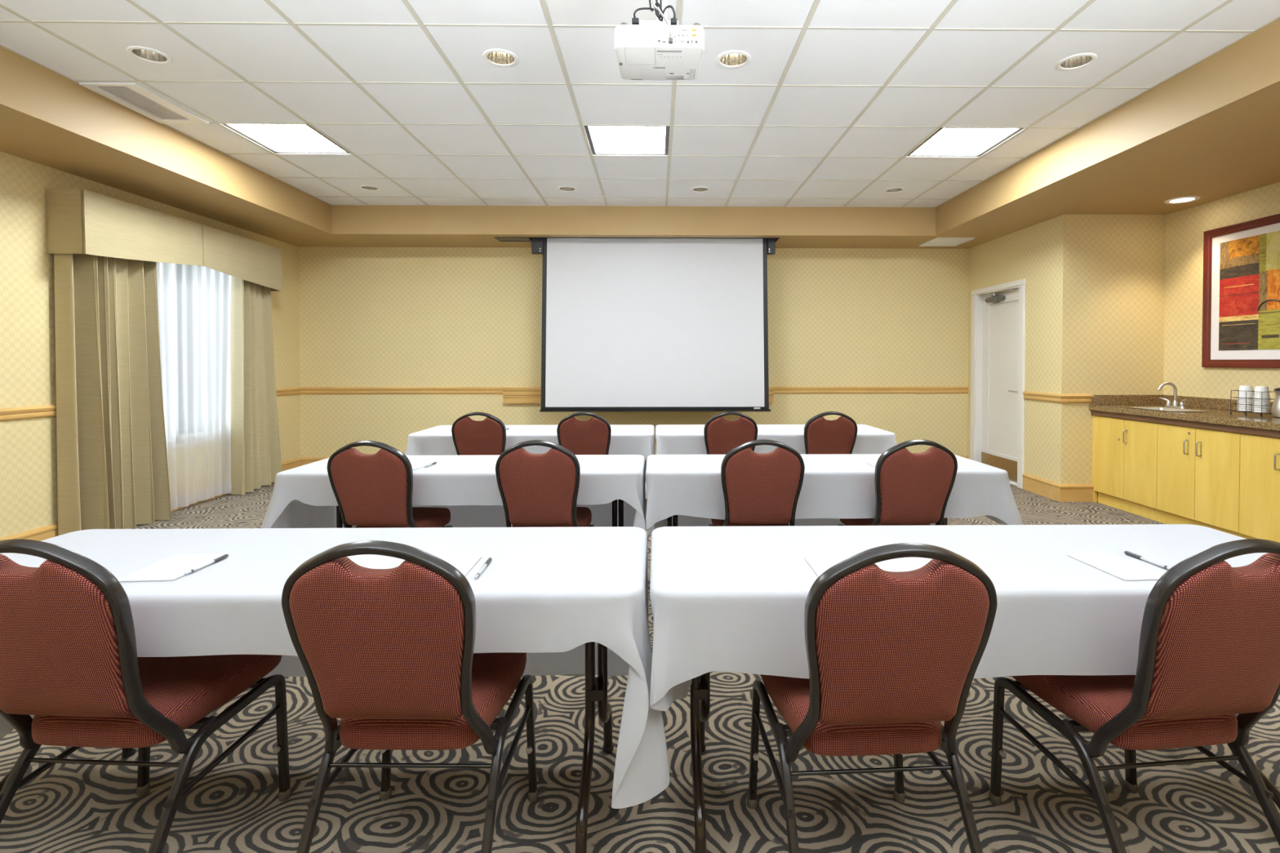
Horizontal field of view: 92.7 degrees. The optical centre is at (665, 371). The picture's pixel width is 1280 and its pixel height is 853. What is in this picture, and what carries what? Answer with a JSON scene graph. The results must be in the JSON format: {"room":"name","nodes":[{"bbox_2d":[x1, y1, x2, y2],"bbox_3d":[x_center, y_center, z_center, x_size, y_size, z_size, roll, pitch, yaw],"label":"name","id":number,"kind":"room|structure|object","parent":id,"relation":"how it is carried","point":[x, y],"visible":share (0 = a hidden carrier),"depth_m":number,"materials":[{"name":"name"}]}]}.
{"room":"hotel conference room","nodes":[
{"label":"hotel conference room","id":0,"kind":"room"},
{"bbox_2d":[0,151,300,538],"bbox_3d":[-4.165,-0.261,2.206,0.120,2.959,9.750,0,1,-1],"label":"wall","id":1,"kind":"structure","parent":0,"point":[28,491],"depth_m":4.00,"materials":[{"name":"paper"}]},
{"bbox_2d":[0,386,301,421],"bbox_3d":[-4.091,0.294,2.144,0.026,0.081,9.604,0,1,-1],"label":"trim","id":2,"kind":"structure","parent":1,"relation":"attached to","point":[46,411],"depth_m":3.98,"materials":[{"name":"brown wood"}]},
{"bbox_2d":[0,457,302,541],"bbox_3d":[-4.093,1.140,2.160,0.022,0.160,9.608,0,1,-1],"label":"baseboard","id":3,"kind":"structure","parent":1,"relation":"attached to","point":[49,531],"depth_m":4.07,"materials":[{"name":"brown wood"}]},
{"bbox_2d":[45,188,282,291],"bbox_3d":[-4.025,-1.026,5.150,0.251,0.434,2.168,0,1,-1],"label":"curtain valance","id":4,"kind":"object","parent":1,"relation":"attached to","point":[78,220],"visible":0.98,"depth_m":4.55,"materials":[{"name":"beige fabric"}]},
{"bbox_2d":[53,253,171,535],"bbox_3d":[-4.027,0.010,4.444,0.269,2.318,0.694,0,1,-1],"label":"curtain","id":5,"kind":"object","parent":4,"relation":"hanging from","point":[113,473],"visible":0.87,"depth_m":4.34,"materials":[{"name":"beige fabric"}]},
{"bbox_2d":[156,262,231,510],"bbox_3d":[-4.089,-0.012,5.222,0.083,2.300,1.081,0,1,-1],"label":"sheer curtain","id":6,"kind":"object","parent":4,"relation":"hanging from","point":[194,301],"visible":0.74,"depth_m":5.32,"materials":[{"name":"white fabric"}]},
{"bbox_2d":[228,275,282,494],"bbox_3d":[-4.038,-0.017,6.020,0.235,2.318,0.692,0,1,2],"label":"curtain","id":7,"kind":"object","parent":4,"relation":"hanging from","point":[255,450],"visible":0.83,"depth_m":5.93,"materials":[{"name":"beige fabric"}]},
{"bbox_2d":[298,246,968,457],"bbox_3d":[-0.276,-0.344,7.082,7.810,2.959,0.120,0,1,-1],"label":"wall","id":8,"kind":"structure","parent":0,"point":[370,317],"depth_m":7.00,"materials":[{"name":"paper"}]},
{"bbox_2d":[299,386,968,394],"bbox_3d":[-0.334,0.211,7.017,7.690,0.081,0.026,0,1,-1],"label":"trim","id":9,"kind":"structure","parent":8,"relation":"attached to","point":[912,389],"depth_m":7.03,"materials":[{"name":"brown wood"}]},
{"bbox_2d":[300,455,968,466],"bbox_3d":[-0.334,1.056,7.034,7.690,0.160,0.022,0,1,-1],"label":"baseboard","id":10,"kind":"structure","parent":8,"relation":"attached to","point":[305,460],"depth_m":6.97,"materials":[{"name":"brown wood"}]},
{"bbox_2d":[502,386,773,403],"bbox_3d":[-0.309,0.266,6.989,3.090,0.182,0.085,0,1,-1],"label":"wall ledge","id":11,"kind":"object","parent":8,"relation":"attached to","point":[510,394],"visible":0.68,"depth_m":6.96,"materials":[{"name":"brown wood"}]},
{"bbox_2d":[0,0,1279,248],"bbox_3d":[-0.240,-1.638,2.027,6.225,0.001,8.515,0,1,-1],"label":"ceiling","id":12,"kind":"structure","parent":0,"point":[257,52],"depth_m":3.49,"materials":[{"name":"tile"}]},
{"bbox_2d":[79,82,208,123],"bbox_3d":[-3.205,-1.659,3.781,0.320,0.012,0.573,0,1,-1],"label":"ceiling vent","id":13,"kind":"object","parent":12,"relation":"in","point":[132,95],"visible":1,"depth_m":3.74,"materials":[{"name":"white plastic"}]},
{"bbox_2d":[126,45,172,64],"bbox_3d":[-2.696,-1.724,3.186,0.186,0.147,0.186,0,1,-1],"label":"recessed light","id":14,"kind":"object","parent":12,"relation":"in","point":[146,54],"visible":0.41,"depth_m":3.22,"materials":[{"name":"white metal"}]},
{"bbox_2d":[221,123,350,153],"bbox_3d":[-2.709,-1.714,4.399,0.586,0.068,0.590,0,1,-1],"label":"ceiling light","id":15,"kind":"object","parent":12,"relation":"attached to","point":[277,138],"visible":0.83,"depth_m":4.40,"materials":[{"name":"white plastic"}]},
{"bbox_2d":[358,184,380,191],"bbox_3d":[-2.729,-1.765,5.619,0.186,0.147,0.186,0,1,-1],"label":"recessed light","id":16,"kind":"object","parent":12,"relation":"in","point":[370,188],"visible":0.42,"depth_m":5.66,"materials":[{"name":"white metal"}]},
{"bbox_2d":[482,48,519,66],"bbox_3d":[-0.870,-1.725,3.214,0.186,0.147,0.186,0,1,-1],"label":"recessed light","id":17,"kind":"object","parent":12,"relation":"in","point":[495,56],"visible":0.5,"depth_m":3.26,"materials":[{"name":"white metal"}]},
{"bbox_2d":[556,185,577,191],"bbox_3d":[-0.914,-1.766,5.649,0.186,0.147,0.186,0,1,-1],"label":"recessed light","id":18,"kind":"object","parent":12,"relation":"in","point":[565,188],"visible":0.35,"depth_m":5.70,"materials":[{"name":"white metal"}]},
{"bbox_2d":[583,125,670,155],"bbox_3d":[-0.269,-1.715,4.437,0.586,0.068,0.590,0,1,-1],"label":"ceiling light","id":19,"kind":"object","parent":12,"relation":"attached to","point":[602,140],"visible":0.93,"depth_m":4.44,"materials":[{"name":"white plastic"}]},
{"bbox_2d":[494,236,779,242],"bbox_3d":[-0.298,-1.490,6.527,3.000,0.156,0.220,0,1,-1],"label":"trim","id":20,"kind":"structure","parent":12,"relation":"attached to","point":[499,238],"depth_m":6.43,"materials":[{"name":"black metal"}]},
{"bbox_2d":[0,0,1279,207],"bbox_3d":[-0.240,-1.646,2.026,6.225,0.024,8.515,0,1,-1],"label":"grid","id":21,"kind":"structure","parent":12,"relation":"attached to","point":[679,2],"depth_m":3.54,"materials":[{"name":"paint"}]},
{"bbox_2d":[631,0,654,24],"bbox_3d":[-0.074,-1.386,2.005,0.073,0.503,0.068,0,1,-1],"label":"cable","id":22,"kind":"object","parent":12,"relation":"hanging from","point":[635,20],"visible":1,"depth_m":1.98,"materials":[{"name":"black plastic"}]},
{"bbox_2d":[531,237,775,412],"bbox_3d":[-0.128,-0.583,6.555,2.600,2.021,0.090,0,1,-1],"label":"projection screen","id":23,"kind":"object","parent":12,"relation":"hanging from","point":[628,324],"visible":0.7,"depth_m":6.54,"materials":[{"name":"white fabric"}]},
{"bbox_2d":[639,0,678,25],"bbox_3d":[-0.015,-1.387,2.067,0.145,0.503,0.140,0,1,-1],"label":"mount","id":24,"kind":"object","parent":12,"relation":"attached to","point":[664,2],"visible":0.12,"depth_m":2.04,"materials":[{"name":"white metal"}]},
{"bbox_2d":[654,0,662,18],"bbox_3d":[-0.023,-1.399,2.019,0.029,0.476,0.052,0,1,-1],"label":"cable","id":25,"kind":"object","parent":24,"relation":"attached to","point":[660,5],"visible":0.83,"depth_m":2.00,"materials":[{"name":"black plastic"}]},
{"bbox_2d":[613,22,704,79],"bbox_3d":[-0.022,-1.101,2.098,0.296,0.088,0.237,0,1,-1],"label":"projector","id":26,"kind":"object","parent":24,"relation":"hanging from","point":[642,51],"visible":1,"depth_m":2.01,"materials":[{"name":"white plastic"}]},
{"bbox_2d":[657,49,681,57],"bbox_3d":[0.012,-1.056,2.023,0.083,0.002,0.045,0,1,-1],"label":"print","id":27,"kind":"object","parent":26,"relation":"attached to","point":[660,53],"depth_m":2.02},
{"bbox_2d":[652,0,672,44],"bbox_3d":[-0.014,-1.351,2.000,0.073,0.571,0.104,0,1,-1],"label":"cable","id":28,"kind":"object","parent":12,"relation":"hanging from","point":[670,39],"visible":1,"depth_m":1.96,"materials":[{"name":"plastic"}]},
{"bbox_2d":[655,0,676,25],"bbox_3d":[-0.012,-1.386,1.998,0.104,0.502,0.043,1,1,31],"label":"cable","id":29,"kind":"object","parent":12,"relation":"hanging from","point":[673,20],"visible":0.93,"depth_m":1.98,"materials":[{"name":"black plastic"}]},
{"bbox_2d":[690,186,710,192],"bbox_3d":[0.323,-1.767,5.669,0.186,0.147,0.186,0,1,-1],"label":"recessed light","id":30,"kind":"object","parent":12,"relation":"in","point":[699,188],"visible":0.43,"depth_m":5.72,"materials":[{"name":"white metal"}]},
{"bbox_2d":[715,49,751,67],"bbox_3d":[0.359,-1.725,3.230,0.186,0.147,0.186,0,1,-1],"label":"recessed light","id":31,"kind":"object","parent":12,"relation":"in","point":[733,58],"visible":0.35,"depth_m":3.28,"materials":[{"name":"white metal"}]},
{"bbox_2d":[884,186,905,193],"bbox_3d":[2.135,-1.768,5.695,0.186,0.147,0.186,0,1,-1],"label":"recessed light","id":32,"kind":"object","parent":12,"relation":"in","point":[895,189],"visible":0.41,"depth_m":5.74,"materials":[{"name":"white metal"}]},
{"bbox_2d":[919,237,974,246],"bbox_3d":[3.054,-1.415,6.641,0.405,0.012,0.430,0,1,-1],"label":"access panel","id":33,"kind":"object","parent":12,"relation":"attached to","point":[937,242],"visible":1,"depth_m":6.62,"materials":[{"name":"white plastic"}]},
{"bbox_2d":[906,127,1023,156],"bbox_3d":[2.170,-1.716,4.475,0.586,0.068,0.590,0,1,-1],"label":"ceiling light","id":34,"kind":"object","parent":12,"relation":"attached to","point":[946,141],"visible":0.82,"depth_m":4.47,"materials":[{"name":"white plastic"}]},
{"bbox_2d":[1055,52,1097,70],"bbox_3d":[2.193,-1.726,3.258,0.186,0.147,0.186,0,1,-1],"label":"recessed light","id":35,"kind":"object","parent":12,"relation":"in","point":[1079,60],"visible":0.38,"depth_m":3.30,"materials":[{"name":"white metal"}]},
{"bbox_2d":[1164,195,1200,204],"bbox_3d":[4.173,-1.389,4.928,0.228,0.007,0.228,0,1,-1],"label":"recessed light","id":36,"kind":"object","parent":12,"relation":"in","point":[1188,198],"visible":1,"depth_m":4.91,"materials":[{"name":"white plastic"}]},
{"bbox_2d":[0,482,1279,852],"bbox_3d":[0.201,1.247,2.240,8.810,0.060,9.830,0,1,-1],"label":"floor","id":37,"kind":"structure","parent":0,"point":[1202,807],"depth_m":1.76,"materials":[{"name":"carpet"}]},
{"bbox_2d":[0,538,290,852],"bbox_3d":[-1.320,0.785,1.525,0.457,0.889,0.588,0,1,3],"label":"banquet chair","id":38,"kind":"object","parent":37,"relation":"on","point":[69,660],"visible":0.97,"depth_m":1.33,"materials":[{"name":"red fabric"}]},
{"bbox_2d":[0,641,613,852],"bbox_3d":[-0.993,0.876,1.737,1.854,0.700,0.581,0,1,-1],"label":"folding table","id":39,"kind":"object","parent":37,"relation":"on","point":[596,688],"visible":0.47,"depth_m":1.72,"materials":[{"name":"brown metal"}]},
{"bbox_2d":[0,526,669,808],"bbox_3d":[-1.002,0.797,1.727,2.018,0.553,0.730,0,1,-1],"label":"tablecloth","id":40,"kind":"object","parent":39,"relation":"on","point":[544,593],"visible":0.68,"depth_m":1.51,"materials":[{"name":"white fabric"}]},
{"bbox_2d":[118,553,226,582],"bbox_3d":[-1.308,0.520,1.626,0.135,0.004,0.205,0,1,-4],"label":"notepad","id":41,"kind":"object","parent":40,"relation":"on","point":[175,567],"visible":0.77,"depth_m":1.61,"materials":[{"name":"paper"}]},
{"bbox_2d":[184,554,228,574],"bbox_3d":[-1.231,0.516,1.639,0.011,0.011,0.151,0,1,0],"label":"pen","id":42,"kind":"object","parent":40,"relation":"on","point":[223,557],"visible":1,"depth_m":1.64,"materials":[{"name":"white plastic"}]},
{"bbox_2d":[435,555,481,576],"bbox_3d":[-0.582,0.520,1.610,0.135,0.004,0.200,0,1,-1],"label":"notepad","id":43,"kind":"object","parent":40,"relation":"on","point":[464,564],"visible":0.29,"depth_m":1.67,"materials":[{"name":"paper"}]},
{"bbox_2d":[474,557,492,578],"bbox_3d":[-0.481,0.516,1.609,0.011,0.011,0.151,0,1,-2],"label":"pen","id":44,"kind":"object","parent":40,"relation":"on","point":[489,560],"visible":1,"depth_m":1.60,"materials":[{"name":"white plastic"}]},
{"bbox_2d":[327,440,453,528],"bbox_3d":[-1.380,0.758,3.102,0.457,0.889,0.588,0,1,2],"label":"banquet chair","id":45,"kind":"object","parent":37,"relation":"on","point":[371,491],"visible":0.65,"depth_m":2.86,"materials":[{"name":"red fabric"}]},
{"bbox_2d":[281,540,538,852],"bbox_3d":[-0.596,0.785,1.515,0.457,0.889,0.588,0,1,1],"label":"banquet chair","id":46,"kind":"object","parent":37,"relation":"on","point":[388,654],"visible":0.98,"depth_m":1.29,"materials":[{"name":"red fabric"}]},
{"bbox_2d":[451,412,506,455],"bbox_3d":[-1.365,0.731,4.708,0.457,0.889,0.588,0,1,1],"label":"banquet chair","id":47,"kind":"object","parent":37,"relation":"on","point":[487,437],"visible":0.36,"depth_m":4.45,"materials":[{"name":"red fabric"}]},
{"bbox_2d":[336,499,623,528],"bbox_3d":[-1.028,0.850,3.307,1.802,0.700,0.591,0,1,-1],"label":"folding table","id":48,"kind":"object","parent":37,"relation":"on","point":[339,520],"visible":0.03,"depth_m":3.29,"materials":[{"name":"brown metal"}]},
{"bbox_2d":[261,454,646,532],"bbox_3d":[-1.058,0.771,3.289,1.907,0.553,0.728,0,1,-1],"label":"tablecloth","id":49,"kind":"object","parent":48,"relation":"on","point":[303,496],"visible":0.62,"depth_m":3.01,"materials":[{"name":"white fabric"}]},
{"bbox_2d":[410,462,431,470],"bbox_3d":[-1.335,0.493,3.197,0.135,0.004,0.200,0,1,3],"label":"notepad","id":50,"kind":"object","parent":49,"relation":"on","point":[415,465],"visible":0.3,"depth_m":3.22,"materials":[{"name":"paper"}]},
{"bbox_2d":[423,462,436,467],"bbox_3d":[-1.242,0.490,3.218,0.011,0.011,0.151,0,1,2],"label":"pen","id":51,"kind":"object","parent":49,"relation":"on","point":[433,463],"visible":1,"depth_m":3.22,"materials":[{"name":"white plastic"}]},
{"bbox_2d":[495,440,594,527],"bbox_3d":[-0.602,0.758,3.115,0.457,0.889,0.588,0,1,0],"label":"banquet chair","id":52,"kind":"object","parent":37,"relation":"on","point":[535,490],"visible":0.59,"depth_m":2.87,"materials":[{"name":"red fabric"}]},
{"bbox_2d":[556,411,611,454],"bbox_3d":[-0.603,0.731,4.719,0.457,0.889,0.588,0,1,-1],"label":"banquet chair","id":53,"kind":"object","parent":37,"relation":"on","point":[593,436],"visible":0.37,"depth_m":4.46,"materials":[{"name":"red fabric"}]},
{"bbox_2d":[703,411,757,454],"bbox_3d":[0.477,0.730,4.736,0.457,0.889,0.588,0,1,-1],"label":"banquet chair","id":54,"kind":"object","parent":37,"relation":"on","point":[722,436],"visible":0.42,"depth_m":4.47,"materials":[{"name":"red fabric"}]},
{"bbox_2d":[708,439,804,526],"bbox_3d":[0.452,0.757,3.131,0.457,0.889,0.588,0,1,-2],"label":"banquet chair","id":55,"kind":"object","parent":37,"relation":"on","point":[759,489],"visible":0.63,"depth_m":2.88,"materials":[{"name":"red fabric"}]},
{"bbox_2d":[666,515,947,526],"bbox_3d":[0.810,0.849,3.335,1.813,0.700,0.591,0,1,-1],"label":"folding table","id":56,"kind":"object","parent":37,"relation":"on","point":[944,522],"visible":0.03,"depth_m":3.33,"materials":[{"name":"brown metal"}]},
{"bbox_2d":[644,453,1022,533],"bbox_3d":[0.832,0.730,3.333,1.889,0.474,0.705,0,1,-1],"label":"tablecloth","id":57,"kind":"object","parent":56,"relation":"on","point":[835,486],"visible":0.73,"depth_m":3.03,"materials":[{"name":"white fabric"}]},
{"bbox_2d":[866,462,875,467],"bbox_3d":[1.151,0.493,3.195,0.135,0.004,0.200,0,1,-1],"label":"notepad","id":58,"kind":"object","parent":57,"relation":"on","point":[873,464],"visible":0.21,"depth_m":3.25,"materials":[{"name":"paper"}]},
{"bbox_2d":[804,411,857,453],"bbox_3d":[1.208,0.729,4.748,0.457,0.889,0.588,0,1,-3],"label":"banquet chair","id":59,"kind":"object","parent":37,"relation":"on","point":[821,435],"visible":0.36,"depth_m":4.49,"materials":[{"name":"red fabric"}]},
{"bbox_2d":[746,542,997,852],"bbox_3d":[0.471,0.785,1.496,0.457,0.889,0.588,0,1,-3],"label":"banquet chair","id":60,"kind":"object","parent":37,"relation":"on","point":[892,657],"visible":0.97,"depth_m":1.27,"materials":[{"name":"red fabric"}]},
{"bbox_2d":[837,439,957,525],"bbox_3d":[1.169,0.757,3.132,0.457,0.889,0.588,0,1,-5],"label":"banquet chair","id":61,"kind":"object","parent":37,"relation":"on","point":[912,489],"visible":0.66,"depth_m":2.89,"materials":[{"name":"red fabric"}]},
{"bbox_2d":[689,671,1279,852],"bbox_3d":[0.886,0.875,1.767,1.840,0.700,0.581,0,1,-1],"label":"folding table","id":62,"kind":"object","parent":37,"relation":"on","point":[700,688],"visible":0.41,"depth_m":1.68,"materials":[{"name":"brown metal"}]},
{"bbox_2d":[649,524,1268,711],"bbox_3d":[0.911,0.736,1.766,1.914,0.434,0.684,0,1,-1],"label":"tablecloth","id":63,"kind":"object","parent":62,"relation":"on","point":[723,598],"visible":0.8,"depth_m":1.47,"materials":[{"name":"white fabric"}]},
{"bbox_2d":[804,556,849,577],"bbox_3d":[0.458,0.520,1.603,0.140,0.004,0.200,0,1,-1],"label":"notepad","id":64,"kind":"object","parent":63,"relation":"on","point":[819,565],"visible":0.29,"depth_m":1.66,"materials":[{"name":"paper"}]},
{"bbox_2d":[1066,553,1164,580],"bbox_3d":[1.210,0.519,1.630,0.135,0.004,0.200,0,1,-4],"label":"notepad","id":65,"kind":"object","parent":63,"relation":"on","point":[1124,569],"visible":0.86,"depth_m":1.62,"materials":[{"name":"paper"}]},
{"bbox_2d":[1124,551,1171,569],"bbox_3d":[1.317,0.515,1.665,0.011,0.011,0.151,0,1,-5],"label":"pen","id":66,"kind":"object","parent":63,"relation":"on","point":[1134,555],"visible":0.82,"depth_m":1.67,"materials":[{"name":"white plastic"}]},
{"bbox_2d":[1094,415,1160,522],"bbox_3d":[4.125,0.756,5.094,0.672,0.824,0.677,0,1,-1],"label":"base cabinet","id":67,"kind":"object","parent":37,"relation":"on","point":[1126,451],"visible":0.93,"depth_m":5.05,"materials":[{"name":"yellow wood"}]},
{"bbox_2d":[1092,415,1097,502],"bbox_3d":[3.833,0.774,5.445,0.026,0.775,0.028,0,1,-1],"label":"panel","id":68,"kind":"object","parent":67,"relation":"attached to","point":[1095,493],"depth_m":5.44,"materials":[{"name":"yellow wood"}]},
{"bbox_2d":[989,538,1279,852],"bbox_3d":[1.176,0.784,1.522,0.457,0.889,0.588,0,1,-6],"label":"banquet chair","id":69,"kind":"object","parent":37,"relation":"on","point":[1209,654],"visible":0.94,"depth_m":1.32,"materials":[{"name":"red fabric"}]},
{"bbox_2d":[1156,422,1243,537],"bbox_3d":[4.135,0.767,4.420,0.672,0.824,0.671,0,1,-1],"label":"base cabinet","id":70,"kind":"object","parent":37,"relation":"on","point":[1198,478],"visible":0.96,"depth_m":4.38,"materials":[{"name":"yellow wood"}]},
{"bbox_2d":[1239,433,1279,542],"bbox_3d":[4.146,0.778,3.747,0.672,0.824,0.676,0,1,-1],"label":"base cabinet","id":71,"kind":"object","parent":37,"relation":"on","point":[1260,455],"visible":0.96,"depth_m":3.94,"materials":[{"name":"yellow wood"}]},
{"bbox_3d":[-1.030,0.821,4.969,1.854,0.700,0.686,0,1,-1],"label":"folding table","id":72,"kind":"object","parent":37,"relation":"on","visible":0},
{"bbox_2d":[404,424,654,498],"bbox_3d":[-1.064,0.743,4.955,1.964,0.553,0.816,0,1,-1],"label":"tablecloth","id":73,"kind":"object","parent":72,"relation":"on","point":[625,439],"visible":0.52,"depth_m":4.62,"materials":[{"name":"white fabric"}]},
{"bbox_3d":[0.841,0.820,4.998,1.830,0.700,0.686,0,1,-1],"label":"folding table","id":74,"kind":"object","parent":37,"relation":"on","visible":0},
{"bbox_2d":[655,424,897,454],"bbox_3d":[0.869,0.702,5.002,1.910,0.474,0.790,0,1,-1],"label":"tablecloth","id":75,"kind":"object","parent":74,"relation":"on","point":[671,439],"visible":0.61,"depth_m":4.65,"materials":[{"name":"white fabric"}]},
{"bbox_3d":[4.156,0.790,3.074,0.672,0.824,0.670,0,1,-1],"label":"base cabinet","id":76,"kind":"object","parent":37,"relation":"on","visible":0},
{"bbox_2d":[1088,395,1279,437],"bbox_3d":[4.153,0.331,3.213,0.674,0.178,4.484,0,1,-1],"label":"countertop","id":77,"kind":"structure","parent":76,"relation":"on","point":[1217,416],"depth_m":4.76,"materials":[{"name":"brown stone"}]},
{"bbox_2d":[1131,407,1206,412],"bbox_3d":[4.002,0.371,4.880,0.299,0.152,0.444,0,1,-1],"label":"sink","id":78,"kind":"object","parent":77,"relation":"in","point":[1163,409],"visible":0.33,"depth_m":4.94,"materials":[{"name":"silver metal"}]},
{"bbox_2d":[1157,382,1187,408],"bbox_3d":[4.171,0.191,5.010,0.140,0.216,0.237,-1,1,-29],"label":"faucet","id":79,"kind":"object","parent":77,"relation":"on","point":[1175,403],"visible":0.99,"depth_m":5.01,"materials":[{"name":"metal"}]},
{"bbox_2d":[1229,390,1271,416],"bbox_3d":[4.232,0.223,4.391,0.122,0.174,0.241,0,1,-1],"label":"rack","id":80,"kind":"object","parent":77,"relation":"on","point":[1246,404],"visible":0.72,"depth_m":4.39,"materials":[{"name":"black metal"}]},
{"bbox_2d":[1236,408,1253,411],"bbox_3d":[4.231,0.242,4.449,0.092,0.086,0.092,0,1,-1],"label":"cup","id":81,"kind":"object","parent":80,"relation":"in","point":[1239,410],"visible":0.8,"depth_m":4.42,"materials":[{"name":"white ceramic"}]},
{"bbox_2d":[1236,406,1253,408],"bbox_3d":[4.231,0.226,4.449,0.092,0.086,0.092,0,1,-1],"label":"cup","id":82,"kind":"object","parent":81,"relation":"on","point":[1237,407],"visible":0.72,"depth_m":4.42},
{"bbox_2d":[1237,404,1253,407],"bbox_3d":[4.231,0.209,4.448,0.092,0.086,0.092,0,1,-1],"label":"cup","id":83,"kind":"object","parent":82,"relation":"on","point":[1238,405],"visible":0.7,"depth_m":4.42,"materials":[{"name":"white ceramic"}]},
{"bbox_2d":[1236,401,1253,404],"bbox_3d":[4.231,0.193,4.448,0.092,0.086,0.092,0,1,-1],"label":"cup","id":84,"kind":"object","parent":83,"relation":"on","point":[1238,402],"visible":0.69,"depth_m":4.42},
{"bbox_2d":[1237,400,1253,402],"bbox_3d":[4.231,0.176,4.448,0.092,0.086,0.092,0,1,-1],"label":"cup","id":85,"kind":"object","parent":84,"relation":"on","point":[1240,401],"visible":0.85,"depth_m":4.42,"materials":[{"name":"white ceramic"}]},
{"bbox_2d":[1237,397,1253,399],"bbox_3d":[4.231,0.160,4.447,0.092,0.086,0.092,0,1,-1],"label":"cup","id":86,"kind":"object","parent":85,"relation":"on","point":[1243,398],"visible":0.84,"depth_m":4.42,"materials":[{"name":"white ceramic"}]},
{"bbox_2d":[1237,385,1253,397],"bbox_3d":[4.231,0.143,4.447,0.092,0.086,0.092,0,1,-1],"label":"cup","id":87,"kind":"object","parent":86,"relation":"on","point":[1242,388],"visible":0.88,"depth_m":4.42,"materials":[{"name":"white ceramic"}]},
{"bbox_2d":[1252,409,1270,413],"bbox_3d":[4.233,0.244,4.334,0.092,0.086,0.092,0,1,-1],"label":"cup","id":88,"kind":"object","parent":80,"relation":"in","point":[1255,411],"visible":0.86,"depth_m":4.30,"materials":[{"name":"white ceramic"}]},
{"bbox_2d":[1252,407,1270,410],"bbox_3d":[4.233,0.228,4.333,0.092,0.086,0.092,0,1,-1],"label":"cup","id":89,"kind":"object","parent":88,"relation":"on","point":[1255,408],"visible":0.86,"depth_m":4.30,"materials":[{"name":"white ceramic"}]},
{"bbox_2d":[1252,405,1270,408],"bbox_3d":[4.233,0.211,4.333,0.092,0.086,0.092,0,1,-1],"label":"cup","id":90,"kind":"object","parent":89,"relation":"on","point":[1255,406],"visible":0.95,"depth_m":4.30,"materials":[{"name":"white ceramic"}]},
{"bbox_2d":[1252,403,1270,405],"bbox_3d":[4.233,0.195,4.333,0.092,0.086,0.092,0,1,-1],"label":"cup","id":91,"kind":"object","parent":90,"relation":"on","point":[1259,404],"visible":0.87,"depth_m":4.30,"materials":[{"name":"white ceramic"}]},
{"bbox_2d":[1252,400,1270,403],"bbox_3d":[4.233,0.178,4.333,0.092,0.086,0.092,0,1,-1],"label":"cup","id":92,"kind":"object","parent":91,"relation":"on","point":[1253,402],"visible":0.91,"depth_m":4.30,"materials":[{"name":"white ceramic"}]},
{"bbox_2d":[1253,398,1270,400],"bbox_3d":[4.233,0.162,4.332,0.092,0.086,0.092,0,1,-1],"label":"cup","id":93,"kind":"object","parent":92,"relation":"on","point":[1256,399],"visible":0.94,"depth_m":4.30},
{"bbox_2d":[1252,386,1271,399],"bbox_3d":[4.233,0.145,4.332,0.092,0.086,0.092,0,1,-1],"label":"cup","id":94,"kind":"object","parent":93,"relation":"on","point":[1263,392],"visible":1,"depth_m":4.30,"materials":[{"name":"white ceramic"}]},
{"bbox_2d":[1271,387,1279,417],"bbox_3d":[4.236,0.209,4.164,0.132,0.206,0.170,1,1,28],"label":"carafe","id":95,"kind":"object","parent":77,"relation":"on","point":[1275,411],"visible":1,"depth_m":4.18,"materials":[{"name":"metal"}]},
{"bbox_2d":[967,214,1165,501],"bbox_3d":[3.983,-0.332,6.266,0.920,2.959,1.645,0,1,-1],"label":"wall","id":96,"kind":"structure","parent":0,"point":[1095,308],"depth_m":5.45,"materials":[{"name":"paper"}]},
{"bbox_2d":[969,278,1026,488],"bbox_3d":[3.564,0.111,6.484,0.150,2.066,1.000,0,1,-1],"label":"door","id":97,"kind":"structure","parent":96,"relation":"attached to","point":[997,338],"depth_m":6.56,"materials":[{"name":"white paint"}]},
{"bbox_2d":[1022,472,1093,502],"bbox_3d":[3.673,1.077,5.721,0.327,0.160,0.562,0,1,-1],"label":"baseboard","id":98,"kind":"structure","parent":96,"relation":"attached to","point":[1054,491],"depth_m":5.47,"materials":[{"name":"brown wood"}]},
{"bbox_2d":[1022,391,1093,403],"bbox_3d":[3.656,0.232,5.705,0.301,0.081,0.566,0,1,-1],"label":"trim","id":99,"kind":"structure","parent":96,"relation":"attached to","point":[1037,396],"depth_m":5.46,"materials":[{"name":"brown wood"}]},
{"bbox_2d":[1163,182,1279,401],"bbox_3d":[4.577,-0.252,1.520,0.120,2.959,8.105,0,1,-1],"label":"wall","id":100,"kind":"structure","parent":0,"point":[1184,228],"depth_m":5.13,"materials":[{"name":"paper"}]},
{"bbox_2d":[1089,395,1273,413],"bbox_3d":[4.158,0.285,3.212,0.664,0.088,4.484,0,1,-1],"label":"backsplash","id":101,"kind":"structure","parent":100,"relation":"attached to","point":[1193,402],"depth_m":5.43,"materials":[{"name":"brown stone"}]},
{"bbox_2d":[1201,213,1279,368],"bbox_3d":[4.456,-0.585,4.257,0.034,1.117,1.552,0,1,-1],"label":"framed painting","id":102,"kind":"object","parent":100,"relation":"attached to","point":[1241,286],"visible":1,"depth_m":4.71,"materials":[{"name":"red wood"}]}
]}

